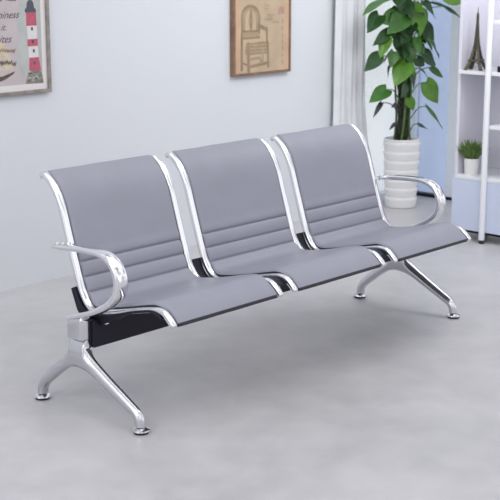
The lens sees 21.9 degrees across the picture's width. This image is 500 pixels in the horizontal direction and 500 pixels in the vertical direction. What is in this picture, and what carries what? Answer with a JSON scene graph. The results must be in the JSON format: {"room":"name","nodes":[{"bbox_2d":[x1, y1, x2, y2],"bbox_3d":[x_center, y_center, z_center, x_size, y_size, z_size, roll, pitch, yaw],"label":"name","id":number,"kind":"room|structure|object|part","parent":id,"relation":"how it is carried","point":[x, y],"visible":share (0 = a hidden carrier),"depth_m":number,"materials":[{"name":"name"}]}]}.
{"room":"waiting room","nodes":[
{"label":"waiting room","id":0,"kind":"room"},
{"bbox_2d":[0,0,335,290],"bbox_3d":[-1.991,-1.273,4.709,0.100,3.400,9.200,11,17,41],"label":"wall","id":1,"kind":"structure","parent":0,"point":[131,78],"depth_m":6.37,"materials":[{"name":"paint"}]},
{"bbox_2d":[0,0,51,96],"bbox_3d":[-1.145,-1.001,5.642,0.026,0.668,0.671,11,17,41],"label":"framed picture","id":2,"kind":"object","parent":1,"relation":"attached to","point":[25,51],"visible":1,"depth_m":5.81,"materials":[{"name":"white paper"}]},
{"bbox_2d":[230,0,290,76],"bbox_3d":[0.061,-1.263,6.958,0.030,0.626,0.468,11,17,41],"label":"framed picture","id":3,"kind":"object","parent":1,"relation":"attached to","point":[260,30],"visible":1,"depth_m":6.96,"materials":[{"name":"beige paper"}]},
{"bbox_2d":[333,0,368,145],"bbox_3d":[0.601,-1.382,7.502,0.040,2.338,0.370,11,17,41],"label":"curtain","id":4,"kind":"object","parent":1,"relation":"hanging from","point":[349,45],"visible":0.7,"depth_m":7.55,"materials":[{"name":"white fabric"}]},
{"bbox_2d":[379,0,422,200],"bbox_3d":[0.814,-1.434,7.866,0.060,2.300,0.740,11,17,41],"label":"window","id":5,"kind":"structure","parent":1,"relation":"in","point":[416,93],"depth_m":8.21,"materials":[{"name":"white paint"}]},
{"bbox_2d":[0,195,499,499],"bbox_3d":[0.444,0.922,2.973,6.640,0.100,9.200,11,17,41],"label":"floor","id":6,"kind":"structure","parent":0,"point":[321,392],"depth_m":4.56,"materials":[{"name":"concrete"}]},
{"bbox_2d":[34,123,470,435],"bbox_3d":[0.097,0.021,4.896,0.645,0.794,1.886,11,17,41],"label":"bench","id":7,"kind":"object","parent":6,"relation":"on","point":[135,273],"visible":1,"depth_m":4.76,"materials":[{"name":"grey leather"}]},
{"bbox_3d":[-0.528,0.119,4.234,0.334,0.268,0.054,11,17,41],"label":"armrest","id":8,"kind":"part","parent":7,"relation":"part of","materials":[{"name":"silver metal"}]},
{"bbox_3d":[-0.549,0.273,4.318,0.062,0.090,0.018,11,17,41],"label":"beam plate","id":9,"kind":"part","parent":7,"relation":"part of","materials":[{"name":"black metal"}]},
{"bbox_3d":[-0.538,0.417,4.312,0.531,0.240,0.049,11,17,41],"label":"leg","id":10,"kind":"part","parent":7,"relation":"part of","materials":[{"name":"metal"}]},
{"bbox_3d":[-0.473,0.001,4.239,0.641,0.456,0.028,11,17,41],"label":"rail","id":11,"kind":"part","parent":7,"relation":"part of","materials":[{"name":"silver metal"}]},
{"bbox_3d":[-0.302,-0.053,4.422,0.645,0.437,0.507,11,17,41],"label":"seat and backrest","id":12,"kind":"part","parent":7,"relation":"part of","materials":[{"name":"grey leather"}]},
{"bbox_3d":[-0.130,-0.085,4.611,0.641,0.456,0.028,11,17,41],"label":"rail","id":13,"kind":"part","parent":7,"relation":"part of","materials":[{"name":"silver metal"}]},
{"bbox_3d":[-0.074,-0.099,4.672,0.641,0.456,0.028,11,17,41],"label":"rail","id":14,"kind":"part","parent":7,"relation":"part of","materials":[{"name":"silver metal"}]},
{"bbox_3d":[0.097,-0.153,4.856,0.645,0.437,0.507,11,17,41],"label":"seat and backrest","id":15,"kind":"part","parent":7,"relation":"part of","materials":[{"name":"grey leather"}]},
{"bbox_3d":[0.269,-0.184,5.045,0.641,0.456,0.028,11,17,41],"label":"rail","id":16,"kind":"part","parent":7,"relation":"part of","materials":[{"name":"silver metal"}]},
{"bbox_3d":[0.325,-0.198,5.106,0.641,0.456,0.028,11,17,41],"label":"rail","id":17,"kind":"part","parent":7,"relation":"part of","materials":[{"name":"silver metal"}]},
{"bbox_3d":[0.496,-0.253,5.290,0.645,0.437,0.507,11,17,41],"label":"seat and backrest","id":18,"kind":"part","parent":7,"relation":"part of","materials":[{"name":"grey leather"}]},
{"bbox_3d":[0.682,0.112,5.638,0.531,0.240,0.049,11,17,41],"label":"leg","id":19,"kind":"part","parent":7,"relation":"part of","materials":[{"name":"metal"}]},
{"bbox_3d":[0.668,-0.284,5.478,0.641,0.456,0.028,11,17,41],"label":"rail","id":20,"kind":"part","parent":7,"relation":"part of","materials":[{"name":"silver metal"}]},
{"bbox_3d":[0.693,-0.186,5.560,0.334,0.268,0.054,11,17,41],"label":"armrest","id":21,"kind":"part","parent":7,"relation":"part of","materials":[{"name":"silver metal"}]},
{"bbox_2d":[362,0,460,208],"bbox_3d":[0.895,-1.019,7.686,0.811,1.571,0.336,-7,15,-29],"label":"pothos","id":22,"kind":"object","parent":6,"relation":"on","point":[401,152],"visible":0.98,"depth_m":7.70,"materials":[{"name":"green plant"}]},
{"bbox_3d":[0.882,-1.196,7.721,0.025,1.132,0.057,0,13,2],"label":"climbing stem","id":23,"kind":"part","parent":22,"relation":"part of","materials":[{"name":"green plant"}]},
{"bbox_2d":[383,136,420,208],"bbox_3d":[0.924,-0.476,7.889,0.228,0.422,0.228,11,17,41],"label":"ribbed pot","id":24,"kind":"object","parent":22,"relation":"attached to","point":[401,153],"depth_m":7.81,"materials":[{"name":"white ceramic"}]},
{"bbox_3d":[0.911,-1.187,7.684,0.056,1.133,0.024,3,13,12],"label":"climbing stem","id":25,"kind":"part","parent":22,"relation":"part of","materials":[{"name":"green plant"}]},
{"bbox_3d":[0.959,-1.191,7.699,0.025,1.132,0.057,7,15,29],"label":"climbing stem","id":26,"kind":"part","parent":22,"relation":"part of","materials":[{"name":"green plant"}]},
{"bbox_2d":[451,0,499,243],"bbox_3d":[1.696,-0.956,6.511,1.340,1.975,0.368,11,17,41],"label":"shelving unit","id":27,"kind":"object","parent":6,"relation":"on","point":[475,208],"visible":0.81,"depth_m":6.93,"materials":[{"name":"white laminate"}]},
{"bbox_3d":[1.177,-0.245,6.952,0.203,0.276,0.018,11,17,41],"label":"cabinet door","id":28,"kind":"part","parent":27,"relation":"part of","materials":[{"name":"blue laminate"}]},
{"bbox_2d":[456,138,488,174],"bbox_3d":[1.194,-0.507,6.957,0.182,0.196,0.170,11,17,41],"label":"potted succulent","id":29,"kind":"object","parent":27,"relation":"on","point":[471,152],"visible":0.94,"depth_m":6.93,"materials":[{"name":"green plant"}]},
{"bbox_2d":[464,157,479,174],"bbox_3d":[1.195,-0.453,6.963,0.084,0.088,0.084,11,17,41],"label":"pot","id":30,"kind":"object","parent":29,"relation":"attached to","point":[471,164],"depth_m":6.93,"materials":[{"name":"white ceramic"}]},
{"bbox_2d":[464,8,484,70],"bbox_3d":[1.198,-1.117,6.811,0.104,0.331,0.104,7,15,29],"label":"figurine","id":31,"kind":"object","parent":27,"relation":"on","point":[476,46],"visible":1,"depth_m":6.81,"materials":[{"name":"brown metal"}]},
{"bbox_3d":[1.158,-1.010,6.825,0.065,0.117,0.024,-4,14,-18],"label":"leg","id":32,"kind":"part","parent":31,"relation":"part of","materials":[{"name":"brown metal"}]},
{"bbox_3d":[1.189,-1.021,6.874,0.024,0.117,0.065,-4,14,-18],"label":"leg","id":33,"kind":"part","parent":31,"relation":"part of","materials":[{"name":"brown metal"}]},
{"bbox_3d":[1.208,-1.003,6.795,0.024,0.117,0.065,-4,14,-18],"label":"leg","id":34,"kind":"part","parent":31,"relation":"part of","materials":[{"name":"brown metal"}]},
{"bbox_3d":[1.238,-1.014,6.844,0.065,0.117,0.024,-4,14,-18],"label":"leg","id":35,"kind":"part","parent":31,"relation":"part of","materials":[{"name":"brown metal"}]},
{"bbox_3d":[1.221,-1.068,6.956,0.018,1.905,0.319,11,17,41],"label":"panel","id":36,"kind":"part","parent":27,"relation":"part of","materials":[{"name":"purple laminate"}]},
{"bbox_3d":[1.710,-0.044,6.736,1.304,0.018,0.306,11,17,41],"label":"board","id":37,"kind":"part","parent":27,"relation":"part of","materials":[{"name":"white wood"}]},
{"bbox_3d":[1.239,-1.007,6.689,0.033,1.955,0.033,11,17,41],"label":"post","id":38,"kind":"part","parent":27,"relation":"part of","materials":[{"name":"white paint"}]},
{"bbox_3d":[1.677,-0.144,6.516,1.131,0.276,0.018,11,17,41],"label":"cabinet door","id":39,"kind":"part","parent":27,"relation":"part of","materials":[{"name":"blue laminate"}]},
{"bbox_3d":[1.816,-0.995,6.638,1.304,1.905,0.010,11,17,41],"label":"panel","id":40,"kind":"part","parent":27,"relation":"part of","materials":[{"name":"purple laminate"}]},
{"bbox_3d":[1.248,-1.601,7.924,0.440,2.600,0.100,11,17,41],"label":"wall","id":41,"kind":"structure","parent":0,"visible":0},
{"bbox_2d":[416,4,460,199],"bbox_3d":[1.198,-1.456,7.962,0.360,2.300,0.080,11,17,41],"label":"door","id":42,"kind":"structure","parent":41,"relation":"in","point":[455,20],"depth_m":8.00,"materials":[{"name":"paint"}]}
]}

